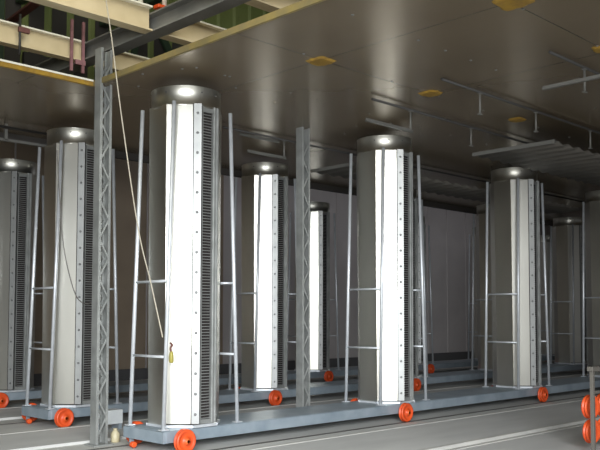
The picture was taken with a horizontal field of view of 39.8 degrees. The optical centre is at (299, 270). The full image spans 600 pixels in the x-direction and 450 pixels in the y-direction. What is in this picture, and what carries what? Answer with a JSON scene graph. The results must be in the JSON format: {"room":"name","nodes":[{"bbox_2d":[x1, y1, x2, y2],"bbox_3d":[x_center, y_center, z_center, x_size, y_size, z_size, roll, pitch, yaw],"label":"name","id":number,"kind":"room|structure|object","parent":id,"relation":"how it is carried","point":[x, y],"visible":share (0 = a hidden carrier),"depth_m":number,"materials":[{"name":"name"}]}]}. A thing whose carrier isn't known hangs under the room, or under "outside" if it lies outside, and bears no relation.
{"room":"industrial plant","nodes":[
{"label":"industrial plant","id":0,"kind":"room"},
{"bbox_2d":[4,0,269,79],"bbox_3d":[-4.354,-4.200,13.284,27.960,4.030,0.065,3,-4,-45],"label":"wall","id":1,"kind":"structure","parent":0,"point":[240,14],"depth_m":15.22,"materials":[{"name":"metal"}]},
{"bbox_2d":[16,0,27,3],"bbox_3d":[-3.062,-4.452,11.736,0.120,0.300,3.920,3,-4,-45],"label":"rafter","id":2,"kind":"object","parent":1,"relation":"attached to","point":[17,1],"visible":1,"depth_m":13.03,"materials":[{"name":"green metal"}]},
{"bbox_2d":[5,2,40,22],"bbox_3d":[-4.002,-3.625,11.744,0.130,0.250,2.526,3,-4,-43],"label":"diagonal brace","id":3,"kind":"object","parent":1,"relation":"attached to","point":[29,7],"visible":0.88,"depth_m":11.57,"materials":[{"name":"brown metal"}]},
{"bbox_2d":[99,0,161,27],"bbox_3d":[-1.997,-4.393,12.790,0.120,0.300,3.920,3,-4,-45],"label":"rafter","id":4,"kind":"object","parent":1,"relation":"attached to","point":[150,2],"visible":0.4,"depth_m":13.16,"materials":[{"name":"green metal"}]},
{"bbox_2d":[0,0,552,225],"bbox_3d":[1.314,-2.850,18.892,44.000,2.300,0.080,3,-4,-45],"label":"trim","id":5,"kind":"structure","parent":1,"relation":"attached to","point":[36,17],"depth_m":13.95,"materials":[{"name":"grey"}]},
{"bbox_2d":[0,141,552,373],"bbox_3d":[-2.147,-0.459,22.257,44.000,6.498,0.325,3,-4,-45],"label":"wall","id":6,"kind":"structure","parent":0,"point":[450,231],"depth_m":23.87,"materials":[{"name":"grey metal"}]},
{"bbox_2d":[34,359,466,386],"bbox_3d":[-1.312,2.720,21.235,44.000,0.035,2.100,3,-4,-45],"label":"trim","id":7,"kind":"structure","parent":6,"relation":"attached to","point":[460,359],"depth_m":22.83,"materials":[{"name":"metal"}]},
{"bbox_2d":[34,351,470,385],"bbox_3d":[-2.022,2.629,21.958,44.000,0.298,0.080,3,-4,-45],"label":"baseboard","id":8,"kind":"structure","parent":6,"relation":"attached to","point":[140,373],"depth_m":22.30,"materials":[{"name":"grey"}]},
{"bbox_2d":[0,0,599,221],"bbox_3d":[5.979,-2.100,14.133,44.000,0.068,13.180,3,-4,-45],"label":"ceiling","id":9,"kind":"structure","parent":0,"point":[319,67],"depth_m":10.30,"materials":[{"name":"grey metal"}]},
{"bbox_2d":[0,0,4,58],"bbox_3d":[-4.655,-4.076,12.813,0.160,3.730,0.060,3,-4,-45],"label":"strut","id":10,"kind":"object","parent":9,"relation":"on","point":[2,2],"visible":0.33,"depth_m":12.81,"materials":[{"name":"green metal"}]},
{"bbox_2d":[4,123,7,138],"bbox_3d":[-4.374,-2.070,12.331,0.040,0.230,0.040,3,-4,-45],"label":"hanger","id":11,"kind":"object","parent":9,"relation":"hanging from","point":[5,124],"visible":1,"depth_m":12.32,"materials":[{"name":"grey metal"}]},
{"bbox_2d":[0,138,45,147],"bbox_3d":[-5.198,-2.001,11.623,3.600,0.042,0.045,3,-4,-45],"label":"bar","id":12,"kind":"object","parent":11,"relation":"hanging from","point":[1,139],"visible":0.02,"depth_m":12.59,"materials":[{"name":"grey metal"}]},
{"bbox_2d":[0,125,46,134],"bbox_3d":[-5.085,-2.160,11.518,3.600,0.040,0.040,3,-4,-45],"label":"ceiling pipe","id":13,"kind":"object","parent":9,"relation":"attached to","point":[1,126],"visible":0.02,"depth_m":12.43,"materials":[{"name":"grey metal"}]},
{"bbox_2d":[22,51,49,65],"bbox_3d":[-4.122,-2.809,13.264,0.670,1.250,0.070,3,-4,-45],"label":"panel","id":14,"kind":"object","parent":9,"relation":"on","point":[31,59],"visible":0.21,"depth_m":13.12,"materials":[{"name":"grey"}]},
{"bbox_2d":[0,59,93,86],"bbox_3d":[-7.290,-2.591,5.681,13.230,0.076,0.070,3,-4,-45],"label":"trim","id":15,"kind":"structure","parent":9,"relation":"attached to","point":[3,63],"depth_m":9.86,"materials":[{"name":"yellow metal"}]},
{"bbox_2d":[131,47,138,54],"bbox_3d":[-2.978,-3.334,14.435,0.598,2.450,0.060,3,-4,-45],"label":"strut","id":16,"kind":"object","parent":9,"relation":"on","point":[135,50],"visible":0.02,"depth_m":14.52,"materials":[{"name":"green metal"}]},
{"bbox_2d":[159,38,171,52],"bbox_3d":[-2.091,-3.305,15.314,1.611,2.498,0.060,3,-4,-45],"label":"strut","id":17,"kind":"object","parent":9,"relation":"on","point":[166,45],"visible":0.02,"depth_m":15.00,"materials":[{"name":"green metal"}]},
{"bbox_2d":[92,0,325,86],"bbox_3d":[0.903,-2.523,6.829,0.030,0.069,9.930,3,-4,-45],"label":"trim","id":18,"kind":"structure","parent":9,"relation":"attached to","point":[300,5],"depth_m":8.60,"materials":[{"name":"yellow metal"}]},
{"bbox_2d":[239,132,279,142],"bbox_3d":[-0.634,-2.084,13.012,0.830,0.042,0.045,3,-4,-45],"label":"bar","id":19,"kind":"object","parent":9,"relation":"attached to","point":[240,133],"visible":1,"depth_m":12.99,"materials":[{"name":"grey metal"}]},
{"bbox_2d":[222,126,585,202],"bbox_3d":[3.220,-1.898,16.698,12.300,0.032,0.034,3,-4,-45],"label":"ceiling pipe","id":20,"kind":"object","parent":9,"relation":"attached to","point":[223,127],"visible":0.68,"depth_m":14.20,"materials":[{"name":"grey metal"}]},
{"bbox_2d":[282,141,286,157],"bbox_3d":[-0.254,-1.937,13.253,0.070,0.272,0.040,3,-4,-45],"label":"hanger","id":21,"kind":"object","parent":20,"relation":"hanging from","point":[283,141],"visible":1,"depth_m":13.24,"materials":[{"name":"grey metal"}]},
{"bbox_2d":[247,149,286,158],"bbox_3d":[-0.513,-1.823,13.018,0.830,0.042,0.045,3,-4,-45],"label":"bar","id":22,"kind":"object","parent":21,"relation":"hanging from","point":[248,151],"visible":1,"depth_m":13.00,"materials":[{"name":"grey metal"}]},
{"bbox_3d":[1.124,-1.881,14.618,0.070,0.232,0.040,3,-4,-45],"label":"hanger","id":23,"kind":"object","parent":20,"relation":"hanging from","visible":0},
{"bbox_2d":[310,162,581,213],"bbox_3d":[3.533,-1.594,17.119,8.440,0.055,1.000,3,-4,-45],"label":"tray","id":24,"kind":"object","parent":23,"relation":"hanging from","point":[436,186],"visible":0.48,"depth_m":16.44,"materials":[{"name":"grey metal"}]},
{"bbox_2d":[371,98,528,143],"bbox_3d":[5.181,-1.994,14.970,11.950,0.032,0.034,3,-4,-45],"label":"ceiling pipe","id":25,"kind":"object","parent":9,"relation":"attached to","point":[373,99],"visible":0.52,"depth_m":11.91,"materials":[{"name":"grey metal"}]},
{"bbox_2d":[408,111,412,130],"bbox_3d":[1.512,-2.045,11.332,0.070,0.272,0.040,3,-4,-45],"label":"hanger","id":26,"kind":"object","parent":25,"relation":"hanging from","point":[410,129],"visible":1,"depth_m":11.32,"materials":[{"name":"grey metal"}]},
{"bbox_2d":[365,118,412,132],"bbox_3d":[1.196,-1.934,11.040,0.970,0.042,0.045,3,-4,-45],"label":"bar","id":27,"kind":"object","parent":26,"relation":"hanging from","point":[367,119],"visible":1,"depth_m":11.01,"materials":[{"name":"grey metal"}]},
{"bbox_2d":[469,128,472,146],"bbox_3d":[2.549,-1.987,12.358,0.070,0.272,0.040,3,-4,-45],"label":"hanger","id":28,"kind":"object","parent":25,"relation":"hanging from","point":[470,145],"visible":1,"depth_m":12.35,"materials":[{"name":"grey metal"}]},
{"bbox_3d":[3.813,-1.937,13.610,0.070,0.232,0.040,3,-4,-45],"label":"hanger","id":29,"kind":"object","parent":25,"relation":"hanging from","visible":0},
{"bbox_2d":[472,139,599,186],"bbox_3d":[5.790,-1.708,15.092,7.290,0.055,1.400,3,-4,-45],"label":"tray","id":30,"kind":"object","parent":29,"relation":"hanging from","point":[552,157],"visible":1,"depth_m":13.32,"materials":[{"name":"grey metal"}]},
{"bbox_2d":[441,78,599,133],"bbox_3d":[5.969,-2.043,14.104,12.050,0.032,0.034,3,-4,-45],"label":"ceiling pipe","id":31,"kind":"object","parent":9,"relation":"attached to","point":[442,79],"visible":1,"depth_m":10.99,"materials":[{"name":"grey metal"}]},
{"bbox_2d":[477,93,482,114],"bbox_3d":[2.264,-2.095,10.432,0.070,0.272,0.040,3,-4,-45],"label":"hanger","id":32,"kind":"object","parent":31,"relation":"hanging from","point":[479,113],"visible":1,"depth_m":10.42,"materials":[{"name":"grey metal"}]},
{"bbox_2d":[533,112,538,131],"bbox_3d":[3.244,-2.041,11.401,0.070,0.272,0.040,3,-4,-45],"label":"hanger","id":33,"kind":"object","parent":31,"relation":"hanging from","point":[533,112],"visible":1,"depth_m":11.39,"materials":[{"name":"grey metal"}]},
{"bbox_2d":[588,130,592,148],"bbox_3d":[4.388,-1.978,12.533,0.070,0.272,0.040,3,-4,-45],"label":"hanger","id":34,"kind":"object","parent":31,"relation":"hanging from","point":[590,131],"visible":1,"depth_m":12.52,"materials":[{"name":"grey metal"}]},
{"bbox_2d":[548,50,599,74],"bbox_3d":[5.178,-2.197,11.341,7.070,0.032,0.034,3,-4,-45],"label":"ceiling pipe","id":35,"kind":"object","parent":9,"relation":"attached to","point":[549,51],"visible":1,"depth_m":9.18,"materials":[{"name":"grey metal"}]},
{"bbox_2d":[582,68,587,92],"bbox_3d":[3.228,-2.152,9.403,0.070,0.272,0.040,3,-4,-45],"label":"hanger","id":36,"kind":"object","parent":35,"relation":"hanging from","point":[583,69],"visible":0.85,"depth_m":9.39,"materials":[{"name":"grey metal"}]},
{"bbox_2d":[0,360,599,449],"bbox_3d":[8.062,2.518,14.615,48.000,0.300,25.300,3,-4,-45],"label":"floor","id":37,"kind":"structure","parent":0,"point":[277,434],"depth_m":12.65,"materials":[{"name":"concrete"}]},
{"bbox_2d":[0,407,22,420],"bbox_3d":[1.117,2.583,18.787,44.000,0.035,1.200,3,-4,-45],"label":"trim","id":38,"kind":"structure","parent":37,"relation":"on","point":[8,413],"depth_m":13.01,"materials":[{"name":"concrete"}]},
{"bbox_2d":[84,47,112,446],"bbox_3d":[-2.432,-0.315,10.156,0.260,4.858,0.240,3,-4,-45],"label":"post","id":39,"kind":"object","parent":37,"relation":"on","point":[102,128],"visible":0.99,"depth_m":10.13,"materials":[{"name":"grey metal"}]},
{"bbox_2d":[57,150,91,303],"bbox_3d":[-2.817,-0.589,10.703,0.257,2.052,1.121,3,-4,-45],"label":"cable","id":40,"kind":"object","parent":39,"relation":"hanging from","point":[57,150],"visible":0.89,"depth_m":11.07,"materials":[{"name":"grey plastic"}]},
{"bbox_2d":[99,408,122,428],"bbox_3d":[-2.582,2.013,11.230,0.300,0.260,0.200,3,-4,-45],"label":"control box","id":41,"kind":"object","parent":39,"relation":"attached to","point":[115,416],"visible":0.48,"depth_m":11.21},
{"bbox_2d":[34,0,250,73],"bbox_3d":[-0.559,-2.984,8.696,0.200,0.230,10.600,3,-4,-45],"label":"steel beam","id":42,"kind":"structure","parent":39,"relation":"on","point":[180,14],"depth_m":9.84,"materials":[{"name":"grey metal"}]},
{"bbox_2d":[0,19,80,62],"bbox_3d":[-5.831,-3.018,7.907,8.398,0.270,0.130,3,-4,-45],"label":"steel beam","id":43,"kind":"structure","parent":42,"relation":"attached to","point":[41,42],"depth_m":10.43,"materials":[{"name":"beige metal"}]},
{"bbox_2d":[18,14,29,54],"bbox_3d":[-3.387,-2.887,10.170,0.140,0.500,0.040,3,-4,-45],"label":"clamp","id":44,"kind":"object","parent":43,"relation":"attached to","point":[20,29],"visible":1,"depth_m":10.13,"materials":[{"name":"grey"}]},
{"bbox_2d":[69,19,85,73],"bbox_3d":[-2.866,-2.892,10.701,0.213,0.670,0.030,3,-4,-45],"label":"strap hanger","id":45,"kind":"object","parent":43,"relation":"hanging from","point":[82,62],"visible":1,"depth_m":10.69,"materials":[{"name":"pink metal"}]},
{"bbox_2d":[27,0,152,33],"bbox_3d":[-4.769,-3.123,6.839,8.398,0.300,0.160,3,-4,-45],"label":"steel beam","id":46,"kind":"structure","parent":42,"relation":"attached to","point":[133,15],"depth_m":9.43,"materials":[{"name":"beige metal"}]},
{"bbox_2d":[94,52,150,71],"bbox_3d":[0.280,-2.680,13.952,8.398,0.270,0.130,3,-4,-45],"label":"steel beam","id":47,"kind":"structure","parent":42,"relation":"attached to","point":[124,60],"depth_m":11.30,"materials":[{"name":"beige metal"}]},
{"bbox_2d":[160,21,225,44],"bbox_3d":[1.343,-2.785,12.883,8.398,0.300,0.160,3,-4,-45],"label":"steel beam","id":48,"kind":"structure","parent":42,"relation":"attached to","point":[197,31],"depth_m":10.24,"materials":[{"name":"beige paint"}]},
{"bbox_2d":[153,0,166,9],"bbox_3d":[-1.639,-3.407,9.911,0.200,0.600,0.110,3,-4,-45],"label":"strap","id":49,"kind":"object","parent":48,"relation":"attached to","point":[164,2],"visible":0.47,"depth_m":9.84,"materials":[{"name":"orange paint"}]},
{"bbox_2d":[244,0,301,12],"bbox_3d":[2.441,-2.837,11.776,8.398,0.280,0.160,3,-4,-45],"label":"steel beam","id":50,"kind":"structure","parent":42,"relation":"attached to","point":[270,6],"depth_m":9.02,"materials":[{"name":"beige metal"}]},
{"bbox_2d":[111,428,119,442],"bbox_3d":[-2.289,2.040,10.278,0.112,0.170,0.112,3,-4,-45],"label":"plastic bottle","id":51,"kind":"object","parent":37,"relation":"on","point":[115,434],"visible":1,"depth_m":10.24,"materials":[{"name":"beige plastic"}]},
{"bbox_2d":[89,442,152,449],"bbox_3d":[3.221,2.401,15.246,42.000,0.004,0.070,3,-4,-45],"label":"track rail","id":52,"kind":"object","parent":37,"relation":"on","point":[144,442],"visible":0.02,"depth_m":9.90,"materials":[{"name":"grey metal"}]},
{"bbox_2d":[9,367,470,402],"bbox_3d":[-0.892,2.633,19.392,42.000,0.004,0.070,3,-4,-45],"label":"track rail","id":53,"kind":"object","parent":37,"relation":"on","point":[466,367],"visible":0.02,"depth_m":18.47,"materials":[{"name":"grey metal"}]},
{"bbox_2d":[0,369,585,424],"bbox_3d":[1.165,2.517,17.319,42.000,0.004,0.070,3,-4,-45],"label":"track rail","id":54,"kind":"object","parent":37,"relation":"on","point":[585,369],"visible":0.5,"depth_m":15.35,"materials":[{"name":"grey metal"}]},
{"bbox_2d":[0,374,587,449],"bbox_3d":[3.164,2.468,16.723,44.000,0.035,1.220,3,-4,-45],"label":"trim","id":55,"kind":"structure","parent":37,"relation":"on","point":[44,439],"depth_m":10.60,"materials":[{"name":"concrete"}]},
{"bbox_2d":[0,373,587,434],"bbox_3d":[2.711,2.490,17.181,44.000,0.042,0.070,3,-4,-45],"label":"rail","id":56,"kind":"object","parent":37,"relation":"on","point":[587,373],"depth_m":13.68,"materials":[{"name":"grey metal"}]},
{"bbox_2d":[296,127,309,406],"bbox_3d":[0.047,0.037,12.511,0.260,4.418,0.240,3,-4,-45],"label":"post","id":57,"kind":"object","parent":37,"relation":"on","point":[302,135],"visible":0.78,"depth_m":12.49,"materials":[{"name":"grey metal"}]},
{"bbox_2d":[210,394,597,449],"bbox_3d":[3.925,2.361,14.537,42.000,0.004,0.070,3,-4,-45],"label":"track rail","id":58,"kind":"object","parent":37,"relation":"on","point":[595,394],"visible":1,"depth_m":11.70,"materials":[{"name":"grey metal"}]},
{"bbox_2d":[123,376,599,449],"bbox_3d":[4.603,2.296,15.919,18.100,0.276,1.120,3,-4,-45],"label":"cart","id":59,"kind":"object","parent":58,"relation":"on","point":[182,438],"visible":0.91,"depth_m":11.41,"materials":[{"name":"orange paint"}]},
{"bbox_2d":[125,85,241,430],"bbox_3d":[-1.382,-0.163,10.082,1.190,4.017,0.903,3,-4,-45],"label":"column","id":60,"kind":"structure","parent":59,"relation":"on","point":[185,131],"depth_m":9.77,"materials":[{"name":"silver metal"}]},
{"bbox_2d":[106,0,162,337],"bbox_3d":[-1.911,-1.554,9.099,0.134,4.583,1.030,-3,-4,39],"label":"rope","id":61,"kind":"object","parent":60,"relation":"attached to","point":[106,0],"visible":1,"depth_m":9.18,"materials":[{"name":"beige fabric"}]},
{"bbox_2d":[169,342,173,362],"bbox_3d":[-1.460,0.930,9.409,0.052,0.234,0.052,3,-4,-45],"label":"tag","id":62,"kind":"object","parent":60,"relation":"hanging from","point":[171,355],"visible":1,"depth_m":9.39,"materials":[{"name":"yellow plastic"}]},
{"bbox_2d":[342,135,429,405],"bbox_3d":[1.327,-0.013,12.761,1.190,4.017,0.903,3,-4,-45],"label":"column","id":63,"kind":"structure","parent":59,"relation":"on","point":[384,163],"depth_m":12.44,"materials":[{"name":"silver metal"}]},
{"bbox_2d":[482,167,551,389],"bbox_3d":[4.036,0.137,15.440,1.190,4.017,0.903,3,-4,-45],"label":"column","id":64,"kind":"structure","parent":59,"relation":"on","point":[515,294],"depth_m":15.13,"materials":[{"name":"silver metal"}]},
{"bbox_2d":[581,190,599,376],"bbox_3d":[6.745,0.286,18.120,1.190,4.017,0.903,3,-4,-45],"label":"column","id":65,"kind":"structure","parent":59,"relation":"on","point":[590,209],"depth_m":17.97,"materials":[{"name":"silver metal"}]},
{"bbox_2d":[242,399,582,449],"bbox_3d":[4.949,2.364,14.925,44.000,0.042,0.070,3,-4,-45],"label":"trim","id":66,"kind":"structure","parent":37,"relation":"on","point":[580,399],"depth_m":11.31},
{"bbox_2d":[255,401,598,449],"bbox_3d":[5.445,2.339,14.425,44.000,0.035,1.340,3,-4,-45],"label":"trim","id":67,"kind":"structure","parent":37,"relation":"on","point":[416,437],"depth_m":10.96,"materials":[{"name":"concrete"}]},
{"bbox_2d":[419,416,599,449],"bbox_3d":[5.941,2.308,13.925,44.000,0.042,0.070,3,-4,-45],"label":"trim","id":68,"kind":"structure","parent":37,"relation":"on","point":[544,428],"depth_m":10.62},
{"bbox_2d":[447,423,583,449],"bbox_3d":[6.103,2.299,13.762,44.000,0.042,0.070,3,-4,-45],"label":"trim","id":69,"kind":"structure","parent":37,"relation":"on","point":[525,435],"depth_m":10.37,"materials":[{"name":"grey metal"}]},
{"bbox_2d":[459,425,599,449],"bbox_3d":[7.387,2.230,12.467,44.000,0.035,3.580,3,-4,-45],"label":"trim","id":70,"kind":"structure","parent":37,"relation":"on","point":[572,438],"depth_m":9.93,"materials":[{"name":"concrete"}]},
{"bbox_2d":[587,366,599,449],"bbox_3d":[3.508,1.578,9.431,0.870,0.998,0.070,3,-4,-45],"label":"rack","id":71,"kind":"object","parent":70,"relation":"on","point":[591,369],"visible":1,"depth_m":9.15,"materials":[{"name":"metal"}]},
{"bbox_2d":[582,419,599,442],"bbox_3d":[3.297,1.820,9.382,0.270,0.270,0.102,2,-4,-36],"label":"wheel","id":72,"kind":"object","parent":71,"relation":"attached to","point":[586,431],"visible":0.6,"depth_m":9.32,"materials":[{"name":"orange paint"}]},
{"bbox_2d":[581,395,599,418],"bbox_3d":[3.283,1.541,9.384,0.270,0.270,0.102,2,-4,-36],"label":"wheel","id":73,"kind":"object","parent":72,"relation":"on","point":[585,405],"visible":0.56,"depth_m":9.33,"materials":[{"name":"orange paint"}]},
{"bbox_3d":[1.869,2.477,16.610,42.000,0.004,0.070,3,-4,-45],"label":"track rail","id":74,"kind":"object","parent":37,"relation":"on","visible":0},
{"bbox_2d":[21,363,587,426],"bbox_3d":[3.904,2.487,19.333,21.600,0.276,1.120,3,-4,-45],"label":"cart","id":75,"kind":"object","parent":74,"relation":"on","point":[63,417],"visible":0.56,"depth_m":14.31,"materials":[{"name":"orange paint"}]},
{"bbox_2d":[22,127,120,409],"bbox_3d":[-3.325,-0.041,12.267,1.190,4.017,0.903,3,-4,-45],"label":"column","id":76,"kind":"structure","parent":75,"relation":"on","point":[66,321],"depth_m":11.93,"materials":[{"name":"silver metal"}]},
{"bbox_2d":[227,162,295,391],"bbox_3d":[-0.616,0.109,14.946,1.190,4.017,0.903,3,-4,-45],"label":"column","id":77,"kind":"structure","parent":75,"relation":"on","point":[264,293],"depth_m":14.62,"materials":[{"name":"silver metal"}]},
{"bbox_2d":[413,189,427,377],"bbox_3d":[2.093,0.259,17.625,1.190,4.017,0.903,3,-4,-45],"label":"column","id":78,"kind":"structure","parent":75,"relation":"on","point":[415,199],"depth_m":17.46,"materials":[{"name":"silver metal"}]},
{"bbox_2d":[470,204,492,370],"bbox_3d":[4.802,0.408,20.305,1.190,4.017,0.903,3,-4,-45],"label":"column","id":79,"kind":"structure","parent":75,"relation":"on","point":[481,209],"depth_m":20.11,"materials":[{"name":"silver metal"}]},
{"bbox_2d":[550,217,587,364],"bbox_3d":[7.511,0.558,22.984,1.190,4.017,0.903,3,-4,-45],"label":"column","id":80,"kind":"structure","parent":75,"relation":"on","point":[566,232],"depth_m":22.67,"materials":[{"name":"silver metal"}]},
{"bbox_3d":[-0.188,2.593,18.682,42.000,0.004,0.070,3,-4,-45],"label":"track rail","id":81,"kind":"object","parent":37,"relation":"on","visible":0},
{"bbox_2d":[0,355,554,407],"bbox_3d":[1.192,2.566,20.758,26.600,0.276,1.120,3,-4,-45],"label":"cart","id":82,"kind":"object","parent":81,"relation":"on","point":[139,385],"visible":0.27,"depth_m":18.23,"materials":[{"name":"orange paint"}]},
{"bbox_2d":[0,158,43,391],"bbox_3d":[-5.104,0.090,14.614,1.190,4.017,0.903,3,-4,-45],"label":"column","id":83,"kind":"structure","parent":82,"relation":"on","point":[18,177],"depth_m":14.30,"materials":[{"name":"silver metal"}]},
{"bbox_2d":[287,202,338,371],"bbox_3d":[0.314,0.390,19.972,1.190,4.017,0.903,3,-4,-45],"label":"column","id":84,"kind":"structure","parent":82,"relation":"on","point":[320,299],"depth_m":19.67,"materials":[{"name":"silver metal"}]},
{"bbox_2d":[418,216,434,364],"bbox_3d":[3.023,0.540,22.651,1.190,4.017,0.903,3,-4,-45],"label":"column","id":85,"kind":"structure","parent":82,"relation":"on","point":[420,349],"depth_m":22.36,"materials":[{"name":"silver metal"}]},
{"bbox_2d":[468,227,477,359],"bbox_3d":[5.731,0.689,25.331,1.190,4.017,0.903,3,-4,-45],"label":"column","id":86,"kind":"structure","parent":82,"relation":"on","point":[475,350],"depth_m":25.19,"materials":[{"name":"silver metal"}]},
{"bbox_2d":[540,235,554,355],"bbox_3d":[8.440,0.839,28.010,1.190,4.017,0.903,3,-4,-45],"label":"column","id":87,"kind":"structure","parent":82,"relation":"on","point":[547,237],"depth_m":27.68,"materials":[{"name":"silver metal"}]},
{"bbox_2d":[542,74,599,89],"bbox_3d":[3.299,-2.075,8.701,0.045,0.042,1.650,3,-4,-45],"label":"bar","id":88,"kind":"object","parent":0,"point":[594,77],"visible":1,"depth_m":9.03,"materials":[{"name":"grey metal"}]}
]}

